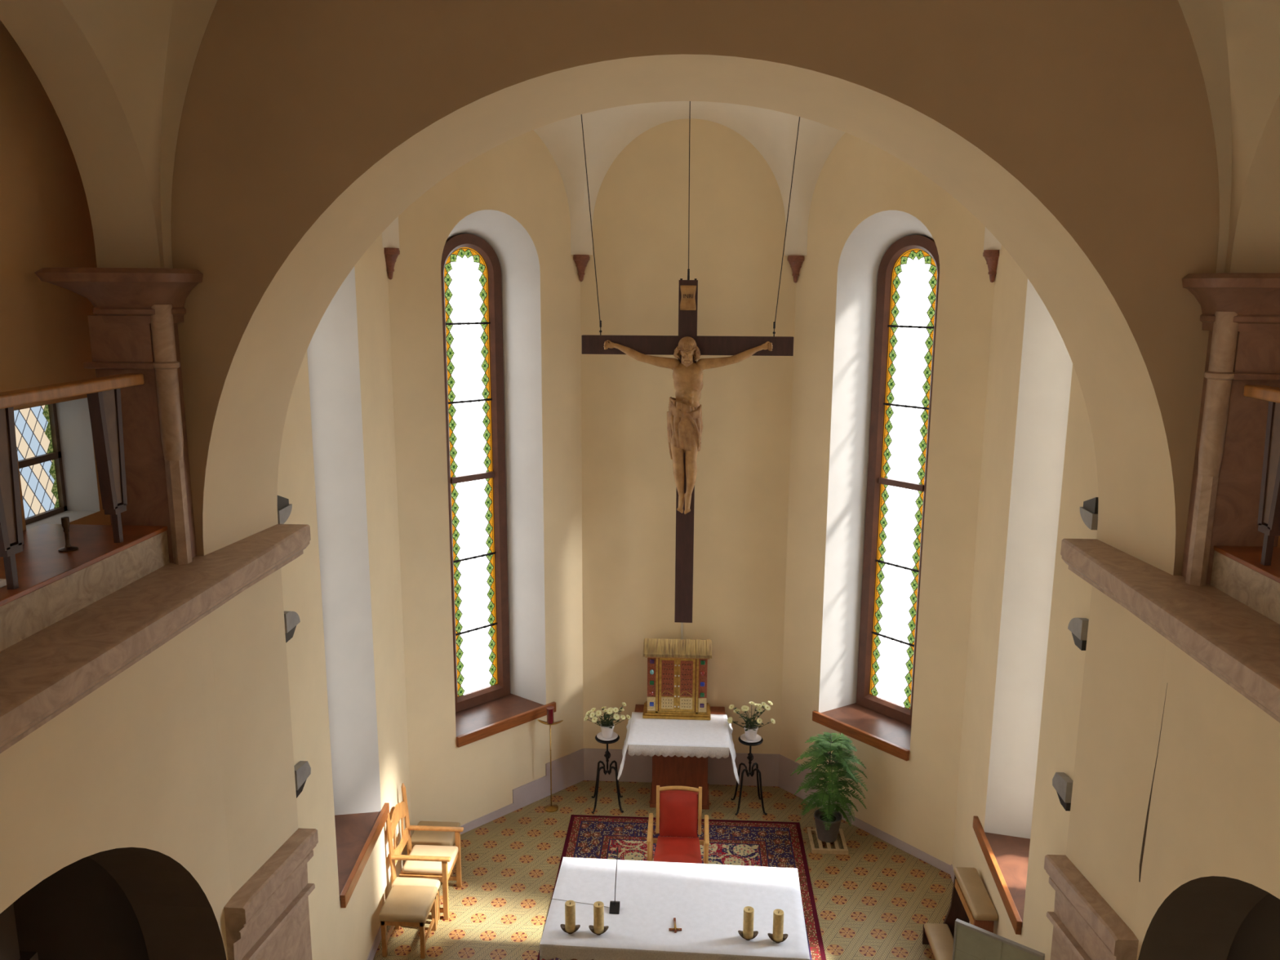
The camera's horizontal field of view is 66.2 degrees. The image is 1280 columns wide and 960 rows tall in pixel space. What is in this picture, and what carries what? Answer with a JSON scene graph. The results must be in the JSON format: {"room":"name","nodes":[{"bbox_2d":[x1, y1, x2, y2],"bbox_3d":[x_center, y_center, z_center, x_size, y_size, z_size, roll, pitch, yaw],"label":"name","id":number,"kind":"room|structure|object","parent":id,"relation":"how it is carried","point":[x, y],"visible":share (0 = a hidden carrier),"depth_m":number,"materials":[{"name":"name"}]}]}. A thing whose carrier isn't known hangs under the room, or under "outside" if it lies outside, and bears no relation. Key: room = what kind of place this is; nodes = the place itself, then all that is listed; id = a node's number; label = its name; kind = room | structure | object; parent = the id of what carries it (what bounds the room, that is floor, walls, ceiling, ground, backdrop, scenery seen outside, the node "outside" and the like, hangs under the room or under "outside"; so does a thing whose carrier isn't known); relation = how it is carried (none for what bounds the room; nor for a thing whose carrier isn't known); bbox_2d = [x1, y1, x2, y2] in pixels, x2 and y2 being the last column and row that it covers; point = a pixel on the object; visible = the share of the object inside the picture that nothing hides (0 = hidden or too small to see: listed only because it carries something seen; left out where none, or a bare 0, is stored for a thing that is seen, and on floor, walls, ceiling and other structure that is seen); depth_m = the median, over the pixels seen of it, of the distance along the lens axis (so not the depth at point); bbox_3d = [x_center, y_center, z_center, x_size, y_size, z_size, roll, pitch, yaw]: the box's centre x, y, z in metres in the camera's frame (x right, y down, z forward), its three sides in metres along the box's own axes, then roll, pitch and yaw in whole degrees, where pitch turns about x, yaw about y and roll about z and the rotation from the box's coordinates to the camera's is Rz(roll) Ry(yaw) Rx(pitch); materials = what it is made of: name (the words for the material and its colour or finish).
{"room":"church","nodes":[
{"label":"church","id":0,"kind":"room"},
{"bbox_2d":[0,903,38,959],"bbox_3d":[-3.749,2.852,5.383,0.560,4.500,0.570,1,11,3],"label":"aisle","id":1,"kind":"object","parent":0,"point":[9,945],"visible":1,"depth_m":5.49,"materials":[{"name":"paint"}]},
{"bbox_2d":[0,4,111,530],"bbox_3d":[-3.409,-1.098,1.094,0.410,4.900,10.190,1,11,3],"label":"wall","id":2,"kind":"structure","parent":0,"point":[46,221],"depth_m":5.49,"materials":[{"name":"paint"}]},
{"bbox_2d":[13,397,99,529],"bbox_3d":[-3.514,-0.093,5.729,0.260,0.710,0.680,1,11,3],"label":"window","id":3,"kind":"structure","parent":2,"relation":"in","point":[55,447],"depth_m":6.01,"materials":[{"name":"multicoloured glass"}]},
{"bbox_2d":[0,0,159,268],"bbox_3d":[-3.186,-1.728,0.959,0.850,2.810,10.190,1,11,3],"label":"arch","id":4,"kind":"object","parent":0,"point":[91,114],"depth_m":5.11,"materials":[{"name":"paint"}]},
{"bbox_2d":[0,613,231,959],"bbox_3d":[-2.819,3.576,1.569,0.001,4.550,9.400,1,11,3],"label":"wall","id":5,"kind":"structure","parent":0,"point":[135,762],"depth_m":5.01,"materials":[{"name":"paint"}]},
{"bbox_2d":[0,524,311,753],"bbox_3d":[-2.719,1.335,1.790,0.530,0.240,9.700,1,11,3],"label":"ledge","id":6,"kind":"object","parent":5,"relation":"attached to","point":[43,674],"depth_m":4.59,"materials":[{"name":"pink stone"}]},
{"bbox_2d":[0,530,169,651],"bbox_3d":[-2.948,1.163,1.532,0.095,0.192,8.235,1,11,3],"label":"parapet","id":7,"kind":"object","parent":6,"relation":"on","point":[21,618],"visible":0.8,"depth_m":4.75,"materials":[{"name":"stone"}]},
{"bbox_2d":[0,524,167,606],"bbox_3d":[-3.258,1.052,1.528,0.732,0.025,8.235,1,11,3],"label":"balcony floor","id":8,"kind":"structure","parent":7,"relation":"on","point":[40,563],"depth_m":5.01,"materials":[{"name":"orange wood"}]},
{"bbox_2d":[0,578,6,587],"bbox_3d":[-2.942,0.481,4.319,0.170,0.029,0.240,1,11,3],"label":"cloth","id":9,"kind":"object","parent":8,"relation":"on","point":[2,581],"visible":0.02,"depth_m":4.40,"materials":[{"name":"fabric"}]},
{"bbox_2d":[57,516,78,551],"bbox_3d":[-2.927,0.273,5.013,0.090,0.172,0.089,1,11,3],"label":"candlestick","id":10,"kind":"object","parent":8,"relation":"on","point":[64,520],"visible":1,"depth_m":5.00,"materials":[{"name":"brown metal"}]},
{"bbox_2d":[0,373,144,589],"bbox_3d":[-2.849,0.244,3.355,0.100,0.865,4.170,1,11,3],"label":"gallery railing","id":11,"kind":"object","parent":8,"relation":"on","point":[103,393],"visible":1,"depth_m":4.83,"materials":[{"name":"brown wood"}]},
{"bbox_2d":[34,267,203,564],"bbox_3d":[-2.796,-0.349,5.517,0.750,1.637,0.600,1,11,3],"label":"pier","id":12,"kind":"object","parent":6,"relation":"on","point":[134,328],"visible":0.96,"depth_m":5.37,"materials":[{"name":"brown stone"}]},
{"bbox_2d":[13,847,226,959],"bbox_3d":[-3.717,3.510,2.014,1.842,4.500,10.200,1,11,3],"label":"wall","id":13,"kind":"structure","parent":0,"point":[125,903],"depth_m":6.54,"materials":[{"name":"paint"}]},
{"bbox_2d":[277,233,412,959],"bbox_3d":[-2.453,-0.083,8.189,0.001,9.200,3.420,0,11,0],"label":"wall","id":14,"kind":"structure","parent":0,"point":[349,932],"depth_m":8.66,"materials":[{"name":"paint"}]},
{"bbox_2d":[223,828,318,959],"bbox_3d":[-2.449,3.698,6.722,0.172,2.340,0.938,2,11,9],"label":"marble impost","id":15,"kind":"object","parent":14,"relation":"attached to","point":[268,917],"visible":0.99,"depth_m":6.57,"materials":[{"name":"stone"}]},
{"bbox_2d":[277,495,292,524],"bbox_3d":[-2.413,0.182,6.612,0.055,0.215,0.215,1,11,3],"label":"wall lamp","id":16,"kind":"object","parent":14,"relation":"attached to","point":[284,508],"visible":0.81,"depth_m":6.58,"materials":[{"name":"grey metal"}]},
{"bbox_2d":[284,611,300,642],"bbox_3d":[-2.417,0.986,6.773,0.055,0.205,0.225,1,11,3],"label":"wall lamp","id":17,"kind":"object","parent":14,"relation":"attached to","point":[291,619],"visible":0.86,"depth_m":6.73,"materials":[{"name":"grey metal"}]},
{"bbox_2d":[293,760,311,798],"bbox_3d":[-2.422,2.110,7.005,0.055,0.210,0.250,1,11,3],"label":"wall lamp","id":18,"kind":"object","parent":14,"relation":"attached to","point":[302,769],"visible":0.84,"depth_m":6.97,"materials":[{"name":"grey metal"}]},
{"bbox_2d":[306,266,389,907],"bbox_3d":[-2.699,0.506,8.246,0.574,5.870,1.490,0,11,0],"label":"window","id":19,"kind":"structure","parent":14,"relation":"in","point":[332,351],"depth_m":8.82,"materials":[{"name":"white paint"}]},
{"bbox_2d":[366,925,381,959],"bbox_3d":[-2.471,4.373,9.059,0.012,0.120,3.420,0,11,0],"label":"baseboard","id":20,"kind":"structure","parent":14,"relation":"attached to","point":[376,942],"depth_m":9.16,"materials":[{"name":"paint"}]},
{"bbox_2d":[383,247,399,279],"bbox_3d":[-2.427,-2.096,9.526,0.200,0.300,0.200,1,11,3],"label":"corbel","id":21,"kind":"object","parent":14,"relation":"attached to","point":[391,255],"visible":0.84,"depth_m":9.47,"materials":[{"name":"red stone"}]},
{"bbox_2d":[387,129,583,834],"bbox_3d":[-1.576,-0.568,10.698,2.451,9.200,0.001,-10,15,-43],"label":"wall","id":22,"kind":"structure","parent":0,"point":[519,178],"depth_m":10.66,"materials":[{"name":"paint"}]},
{"bbox_2d":[440,209,555,747],"bbox_3d":[-1.696,-0.010,11.036,1.390,5.825,0.574,-10,15,-43],"label":"window","id":23,"kind":"structure","parent":22,"relation":"in","point":[491,271],"depth_m":11.24,"materials":[{"name":"white glass"}]},
{"bbox_2d":[460,748,583,834],"bbox_3d":[-1.595,3.737,11.534,2.451,0.430,0.012,-10,15,-43],"label":"baseboard","id":24,"kind":"structure","parent":22,"relation":"attached to","point":[567,771],"depth_m":11.95,"materials":[{"name":"paint"}]},
{"bbox_2d":[573,254,590,281],"bbox_3d":[-0.669,-2.408,11.172,0.200,0.300,0.200,1,11,3],"label":"corbel","id":25,"kind":"object","parent":22,"relation":"attached to","point":[580,260],"visible":1,"depth_m":11.11,"materials":[{"name":"red stone"}]},
{"bbox_2d":[600,724,614,737],"bbox_3d":[-0.387,2.965,11.619,0.168,0.143,0.168,1,11,3],"label":"pot","id":26,"kind":"object","parent":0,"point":[607,731],"depth_m":11.57,"materials":[{"name":"white ceramic"}]},
{"bbox_2d":[373,780,953,959],"bbox_3d":[0.104,5.222,5.093,10.000,0.001,16.000,1,11,3],"label":"floor","id":27,"kind":"structure","parent":0,"point":[874,901],"depth_m":10.27,"materials":[{"name":"tile"}]},
{"bbox_2d":[377,884,437,958],"bbox_3d":[-2.177,4.165,9.270,0.440,0.450,0.480,1,11,3],"label":"stool","id":28,"kind":"object","parent":27,"relation":"on","point":[404,905],"visible":1,"depth_m":9.13,"materials":[{"name":"beige fabric"}]},
{"bbox_2d":[377,884,437,922],"bbox_3d":[-2.176,3.982,9.234,0.440,0.075,0.480,1,11,3],"label":"cushion","id":29,"kind":"object","parent":28,"relation":"on","point":[403,904],"depth_m":9.16,"materials":[{"name":"beige fabric"}]},
{"bbox_2d":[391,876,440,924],"bbox_3d":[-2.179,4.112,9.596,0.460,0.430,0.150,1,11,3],"label":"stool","id":30,"kind":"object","parent":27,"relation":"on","point":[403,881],"visible":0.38,"depth_m":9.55,"materials":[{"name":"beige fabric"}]},
{"bbox_2d":[391,876,440,890],"bbox_3d":[-2.178,3.938,9.562,0.460,0.075,0.150,1,11,3],"label":"cushion","id":31,"kind":"object","parent":30,"relation":"on","point":[403,881],"depth_m":9.54,"materials":[{"name":"beige fabric"}]},
{"bbox_2d":[386,782,463,919],"bbox_3d":[-2.139,3.704,9.833,0.627,1.141,0.591,1,11,3],"label":"wooden armchair","id":32,"kind":"object","parent":27,"relation":"on","point":[430,861],"visible":0.99,"depth_m":9.75,"materials":[{"name":"beige wood"}]},
{"bbox_2d":[411,821,460,875],"bbox_3d":[-2.172,3.937,10.439,0.460,0.450,0.420,1,11,3],"label":"stool","id":33,"kind":"object","parent":27,"relation":"on","point":[419,837],"visible":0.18,"depth_m":10.31,"materials":[{"name":"beige fabric"}]},
{"bbox_2d":[411,821,460,846],"bbox_3d":[-2.171,3.753,10.403,0.460,0.075,0.420,1,11,3],"label":"cushion","id":34,"kind":"object","parent":33,"relation":"on","point":[419,837],"depth_m":10.31,"materials":[{"name":"beige fabric"}]},
{"bbox_2d":[537,706,563,812],"bbox_3d":[-1.054,3.292,11.598,0.269,1.285,0.170,8,13,33],"label":"lamp stand","id":35,"kind":"object","parent":27,"relation":"on","point":[551,807],"visible":1,"depth_m":11.53,"materials":[{"name":"gold metal"}]},
{"bbox_2d":[537,719,563,724],"bbox_3d":[-1.051,2.834,11.508,0.306,0.051,0.070,1,11,3],"label":"tray","id":36,"kind":"object","parent":35,"relation":"on","point":[549,722],"depth_m":11.49,"materials":[{"name":"gold metal"}]},
{"bbox_2d":[591,733,623,813],"bbox_3d":[-0.389,3.478,11.719,0.384,0.884,0.384,0,11,-3],"label":"plant stand","id":37,"kind":"object","parent":27,"relation":"on","point":[607,754],"visible":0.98,"depth_m":11.64,"materials":[{"name":"black metal"}]},
{"bbox_2d":[583,702,630,741],"bbox_3d":[-0.388,2.835,11.582,0.556,0.440,0.422,1,11,3],"label":"chrysanthemum","id":38,"kind":"object","parent":37,"relation":"on","point":[607,734],"visible":1,"depth_m":11.57,"materials":[{"name":"white plant"}]},
{"bbox_2d":[634,704,724,809],"bbox_3d":[0.462,3.403,11.692,1.100,1.047,1.090,1,11,3],"label":"table","id":39,"kind":"object","parent":27,"relation":"on","point":[668,771],"visible":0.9,"depth_m":11.68,"materials":[{"name":"red wood"}]},
{"bbox_2d":[617,711,739,784],"bbox_3d":[0.456,3.124,11.493,1.384,0.437,0.895,1,11,3],"label":"cloth","id":40,"kind":"object","parent":39,"relation":"on","point":[713,738],"visible":0.98,"depth_m":11.27,"materials":[{"name":"white fabric"}]},
{"bbox_2d":[642,638,711,719],"bbox_3d":[0.449,2.359,11.800,0.810,0.942,0.442,1,11,3],"label":"tabernacle","id":41,"kind":"object","parent":40,"relation":"on","point":[677,668],"visible":1,"depth_m":11.66,"materials":[{"name":"metal"}]},
{"bbox_2d":[537,814,826,959],"bbox_3d":[0.421,4.321,9.685,2.670,0.012,3.700,1,11,3],"label":"rug","id":42,"kind":"object","parent":27,"relation":"on","point":[777,844],"visible":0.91,"depth_m":10.95,"materials":[{"name":"red fabric"}]},
{"bbox_2d":[646,785,709,863],"bbox_3d":[0.394,3.741,10.137,0.624,0.955,0.635,1,11,3],"label":"armchair","id":43,"kind":"object","parent":42,"relation":"on","point":[678,812],"visible":0.95,"depth_m":10.31,"materials":[{"name":"leather"}]},
{"bbox_3d":[0.307,4.066,8.407,2.080,0.977,1.180,1,11,4],"label":"altar","id":44,"kind":"object","parent":42,"relation":"on","visible":0},
{"bbox_2d":[539,857,809,959],"bbox_3d":[0.309,3.682,8.331,2.148,0.216,1.250,1,11,4],"label":"altar cloth","id":45,"kind":"object","parent":44,"relation":"on","point":[708,901],"visible":0.98,"depth_m":8.20,"materials":[{"name":"white fabric"}]},
{"bbox_2d":[560,900,580,933],"bbox_3d":[-0.561,3.515,7.889,0.160,0.268,0.100,1,11,3],"label":"candle","id":46,"kind":"object","parent":45,"relation":"on","point":[570,926],"visible":1,"depth_m":7.86,"materials":[{"name":"beige wax"}]},
{"bbox_2d":[550,847,619,914],"bbox_3d":[-0.469,3.380,8.212,0.603,0.612,0.174,1,11,3],"label":"gooseneck microphone","id":47,"kind":"object","parent":45,"relation":"on","point":[614,907],"visible":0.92,"depth_m":8.19,"materials":[{"name":"black plastic"}]},
{"bbox_2d":[588,901,608,935],"bbox_3d":[-0.331,3.519,7.877,0.160,0.268,0.100,1,11,3],"label":"candle","id":48,"kind":"object","parent":45,"relation":"on","point":[598,928],"visible":1,"depth_m":7.85,"materials":[{"name":"beige wax"}]},
{"bbox_2d":[668,917,681,933],"bbox_3d":[0.286,3.622,8.000,0.104,0.026,0.180,0,11,0],"label":"crucifix","id":49,"kind":"object","parent":45,"relation":"on","point":[675,929],"visible":1,"depth_m":7.94,"materials":[{"name":"gold wood"}]},
{"bbox_2d":[737,906,758,940],"bbox_3d":[0.864,3.536,7.824,0.160,0.268,0.100,1,11,3],"label":"candle","id":50,"kind":"object","parent":45,"relation":"on","point":[748,933],"visible":1,"depth_m":7.80,"materials":[{"name":"yellow wax"}]},
{"bbox_2d":[767,908,787,943],"bbox_3d":[1.096,3.543,7.792,0.160,0.268,0.100,1,11,3],"label":"candle","id":51,"kind":"object","parent":45,"relation":"on","point":[777,936],"visible":1,"depth_m":7.76,"materials":[{"name":"yellow wax"}]},
{"bbox_2d":[730,736,767,815],"bbox_3d":[1.306,3.494,11.688,0.384,0.884,0.384,0,11,-3],"label":"plant stand","id":52,"kind":"object","parent":27,"relation":"on","point":[750,757],"visible":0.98,"depth_m":11.62,"materials":[{"name":"black metal"}]},
{"bbox_2d":[727,701,775,742],"bbox_3d":[1.310,2.825,11.552,0.568,0.488,0.329,1,11,3],"label":"chrysanthemum","id":53,"kind":"object","parent":52,"relation":"on","point":[750,735],"visible":1,"depth_m":11.54,"materials":[{"name":"white plant"}]},
{"bbox_2d":[743,724,758,740],"bbox_3d":[1.309,2.980,11.588,0.168,0.143,0.168,1,11,3],"label":"pot","id":54,"kind":"object","parent":53,"relation":"attached to","point":[750,734],"depth_m":11.55,"materials":[{"name":"white ceramic"}]},
{"bbox_2d":[807,827,848,854],"bbox_3d":[2.104,4.051,11.030,0.401,0.046,0.465,1,11,3],"label":"plant stand","id":55,"kind":"object","parent":27,"relation":"on","point":[820,850],"visible":0.76,"depth_m":10.87,"materials":[{"name":"brown wood"}]},
{"bbox_2d":[790,732,867,842],"bbox_3d":[2.118,3.436,10.932,0.829,1.200,0.788,-6,13,-31],"label":"potted plant","id":56,"kind":"object","parent":55,"relation":"on","point":[828,820],"visible":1,"depth_m":10.81,"materials":[{"name":"green plant"}]},
{"bbox_2d":[813,808,842,842],"bbox_3d":[2.107,3.887,11.026,0.309,0.277,0.310,1,11,3],"label":"pot","id":57,"kind":"object","parent":56,"relation":"attached to","point":[829,836],"depth_m":10.94,"materials":[{"name":"ceramic"}]},
{"bbox_2d":[921,866,998,959],"bbox_3d":[2.893,4.085,8.909,0.470,0.800,0.780,1,11,3],"label":"prie dieu","id":58,"kind":"object","parent":27,"relation":"on","point":[971,901],"visible":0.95,"depth_m":8.95,"materials":[{"name":"beige fabric"}]},
{"bbox_2d":[955,878,973,924],"bbox_3d":[3.015,3.838,8.874,0.170,0.100,0.640,1,11,3],"label":"shelf","id":59,"kind":"object","parent":58,"relation":"attached to","point":[957,889],"depth_m":8.88,"materials":[{"name":"brown wood"}]},
{"bbox_2d":[951,918,1044,959],"bbox_3d":[2.596,4.047,7.256,0.637,1.505,0.280,9,14,37],"label":"panel","id":60,"kind":"object","parent":27,"relation":"on","point":[971,942],"visible":1,"depth_m":7.18,"materials":[{"name":"grey fabric"}]},
{"bbox_2d":[61,0,1279,273],"bbox_3d":[0.115,-2.276,3.076,5.720,3.110,3.910,1,11,3],"label":"ceiling","id":61,"kind":"structure","parent":0,"point":[147,51],"depth_m":4.91,"materials":[{"name":"paint"}]},
{"bbox_2d":[82,0,1277,575],"bbox_3d":[0.219,-2.161,5.077,6.420,5.500,0.001,1,11,3],"label":"wall","id":62,"kind":"structure","parent":0,"point":[1100,109],"depth_m":5.11,"materials":[{"name":"paint"}]},
{"bbox_2d":[580,118,795,754],"bbox_3d":[0.535,-0.706,11.464,2.450,9.200,0.001,1,11,3],"label":"wall","id":63,"kind":"structure","parent":0,"point":[737,220],"depth_m":11.49,"materials":[{"name":"paint"}]},
{"bbox_2d":[583,748,779,786],"bbox_3d":[0.511,3.599,12.298,2.450,0.430,0.012,1,11,3],"label":"baseboard","id":64,"kind":"structure","parent":63,"relation":"attached to","point":[636,768],"depth_m":12.30,"materials":[{"name":"paint"}]},
{"bbox_2d":[680,622,683,639],"bbox_3d":[0.510,2.123,12.008,0.026,2.560,0.017,1,11,3],"label":"cable conduit","id":65,"kind":"object","parent":63,"relation":"attached to","point":[682,624],"visible":0.02,"depth_m":11.94,"materials":[{"name":"metal"}]},
{"bbox_2d":[202,53,1175,931],"bbox_3d":[0.222,1.302,6.159,5.516,7.288,0.800,1,11,3],"label":"arch","id":66,"kind":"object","parent":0,"point":[1124,657],"depth_m":5.81,"materials":[{"name":"paint"}]},
{"bbox_2d":[382,101,1001,255],"bbox_3d":[0.408,-3.261,8.321,5.788,2.480,5.200,1,11,3],"label":"ceiling","id":67,"kind":"structure","parent":0,"point":[607,132],"depth_m":10.63,"materials":[{"name":"beige paint"}]},
{"bbox_2d":[581,114,601,327],"bbox_3d":[-0.521,-2.846,10.290,0.237,2.461,0.024,1,11,3],"label":"wire","id":68,"kind":"object","parent":67,"relation":"hanging from","point":[600,321],"visible":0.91,"depth_m":10.32,"materials":[{"name":"black metal"}]},
{"bbox_2d":[687,101,690,275],"bbox_3d":[0.515,-3.146,10.174,0.030,2.015,0.024,1,11,3],"label":"wire","id":69,"kind":"object","parent":67,"relation":"hanging from","point":[688,269],"visible":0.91,"depth_m":10.21,"materials":[{"name":"black metal"}]},
{"bbox_2d":[581,275,793,622],"bbox_3d":[0.490,-0.256,10.609,2.255,3.825,0.353,1,11,3],"label":"crucifix","id":70,"kind":"object","parent":69,"relation":"hanging from","point":[684,415],"visible":1,"depth_m":10.45,"materials":[{"name":"brown wood"}]},
{"bbox_2d":[773,116,799,328],"bbox_3d":[1.537,-2.813,10.181,0.237,2.461,0.024,1,11,3],"label":"wire","id":71,"kind":"object","parent":67,"relation":"hanging from","point":[774,322],"visible":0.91,"depth_m":10.21,"materials":[{"name":"black metal"}]},
{"bbox_2d":[779,132,995,865],"bbox_3d":[2.547,-0.503,10.480,1.679,9.200,1.786,1,11,3],"label":"wall","id":72,"kind":"structure","parent":0,"point":[913,801],"depth_m":10.39,"materials":[{"name":"paint"}]},
{"bbox_2d":[787,255,804,283],"bbox_3d":[1.754,-2.369,11.044,0.200,0.300,0.200,1,11,3],"label":"corbel","id":73,"kind":"object","parent":72,"relation":"attached to","point":[795,262],"visible":1,"depth_m":10.98,"materials":[{"name":"red stone"}]},
{"bbox_2d":[777,754,951,874],"bbox_3d":[2.519,3.802,11.316,0.012,0.430,2.451,-9,14,-39],"label":"baseboard","id":74,"kind":"structure","parent":72,"relation":"attached to","point":[791,784],"depth_m":11.45,"materials":[{"name":"paint"}]},
{"bbox_2d":[812,209,939,760],"bbox_3d":[2.703,0.064,10.782,0.574,5.825,1.330,-9,14,-39],"label":"window","id":75,"kind":"structure","parent":72,"relation":"in","point":[888,269],"depth_m":11.02,"materials":[{"name":"white paint"}]},
{"bbox_2d":[951,244,1097,959],"bbox_3d":[3.139,0.005,7.893,0.001,9.200,3.420,2,11,6],"label":"wall","id":76,"kind":"structure","parent":0,"point":[1071,594],"depth_m":8.45,"materials":[{"name":"paint"}]},
{"bbox_2d":[950,864,970,924],"bbox_3d":[3.108,4.461,8.763,0.012,0.120,3.420,2,11,6],"label":"baseboard","id":77,"kind":"structure","parent":76,"relation":"attached to","point":[952,873],"depth_m":10.34,"materials":[{"name":"paint"}]},
{"bbox_2d":[982,249,999,282],"bbox_3d":[3.317,-2.005,9.222,0.200,0.300,0.200,1,11,3],"label":"corbel","id":78,"kind":"object","parent":76,"relation":"attached to","point":[991,256],"visible":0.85,"depth_m":9.17,"materials":[{"name":"red stone"}]},
{"bbox_2d":[972,279,1072,934],"bbox_3d":[3.377,0.590,7.984,0.574,5.870,1.610,2,11,6],"label":"window","id":79,"kind":"structure","parent":76,"relation":"in","point":[1046,364],"depth_m":8.51,"materials":[{"name":"white paint"}]},
{"bbox_2d":[1052,772,1073,811],"bbox_3d":[2.918,2.123,6.775,0.055,0.210,0.250,1,11,3],"label":"wall lamp","id":80,"kind":"object","parent":76,"relation":"attached to","point":[1062,783],"visible":0.87,"depth_m":6.71,"materials":[{"name":"grey metal"}]},
{"bbox_2d":[1067,617,1088,650],"bbox_3d":[2.924,0.999,6.543,0.055,0.205,0.225,1,11,3],"label":"wall lamp","id":81,"kind":"object","parent":76,"relation":"attached to","point":[1078,627],"visible":0.91,"depth_m":6.46,"materials":[{"name":"grey metal"}]},
{"bbox_2d":[1080,497,1097,529],"bbox_3d":[2.928,0.195,6.381,0.055,0.215,0.215,1,11,3],"label":"wall lamp","id":82,"kind":"object","parent":76,"relation":"attached to","point":[1089,512],"visible":0.9,"depth_m":6.32,"materials":[{"name":"grey metal"}]},
{"bbox_2d":[1044,854,1138,959],"bbox_3d":[2.860,3.779,6.456,0.168,2.340,0.909,0,11,-4],"label":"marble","id":83,"kind":"object","parent":76,"relation":"attached to","point":[1086,926],"visible":0.99,"depth_m":6.32},
{"bbox_2d":[1133,638,1279,959],"bbox_3d":[3.626,3.601,1.621,1.850,4.550,10.200,1,11,3],"label":"wall","id":84,"kind":"structure","parent":0,"point":[1213,806],"depth_m":5.28,"materials":[{"name":"paint"}]},
{"bbox_2d":[1060,538,1279,722],"bbox_3d":[2.683,1.420,1.504,0.530,0.240,9.700,1,11,3],"label":"ledge","id":85,"kind":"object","parent":84,"relation":"attached to","point":[1236,642],"depth_m":4.82,"materials":[{"name":"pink stone"}]},
{"bbox_2d":[1181,272,1279,586],"bbox_3d":[3.205,-0.255,5.199,0.750,1.637,0.600,1,11,3],"label":"pier","id":86,"kind":"object","parent":85,"relation":"on","point":[1241,311],"visible":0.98,"depth_m":5.10,"materials":[{"name":"brown stone"}]},
{"bbox_2d":[1210,551,1279,624],"bbox_3d":[2.888,1.256,1.223,0.095,0.192,8.235,1,11,3],"label":"string course","id":87,"kind":"object","parent":85,"relation":"on","point":[1254,589],"visible":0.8,"depth_m":4.93,"materials":[{"name":"stone"}]},
{"bbox_2d":[1213,546,1279,583],"bbox_3d":[3.200,1.154,1.186,0.732,0.025,8.235,1,11,3],"label":"shelf","id":88,"kind":"object","parent":87,"relation":"on","point":[1250,557],"visible":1,"depth_m":5.01,"materials":[{"name":"orange wood"}]},
{"bbox_2d":[1243,384,1279,565],"bbox_3d":[3.012,0.337,3.045,0.100,0.865,4.170,1,11,3],"label":"gallery railing","id":89,"kind":"object","parent":88,"relation":"on","point":[1268,515],"visible":1,"depth_m":4.81,"materials":[{"name":"brown wood"}]},
{"bbox_2d":[1230,94,1279,273],"bbox_3d":[3.155,-1.628,0.624,0.850,2.810,10.190,1,11,3],"label":"wall","id":90,"kind":"structure","parent":0,"point":[1256,242],"depth_m":5.03,"materials":[{"name":"paint"}]},
{"bbox_2d":[1277,536,1279,546],"bbox_3d":[3.371,-0.991,0.735,0.410,4.900,10.190,1,11,3],"label":"wall","id":91,"kind":"structure","parent":0,"point":[1278,542],"depth_m":5.88,"materials":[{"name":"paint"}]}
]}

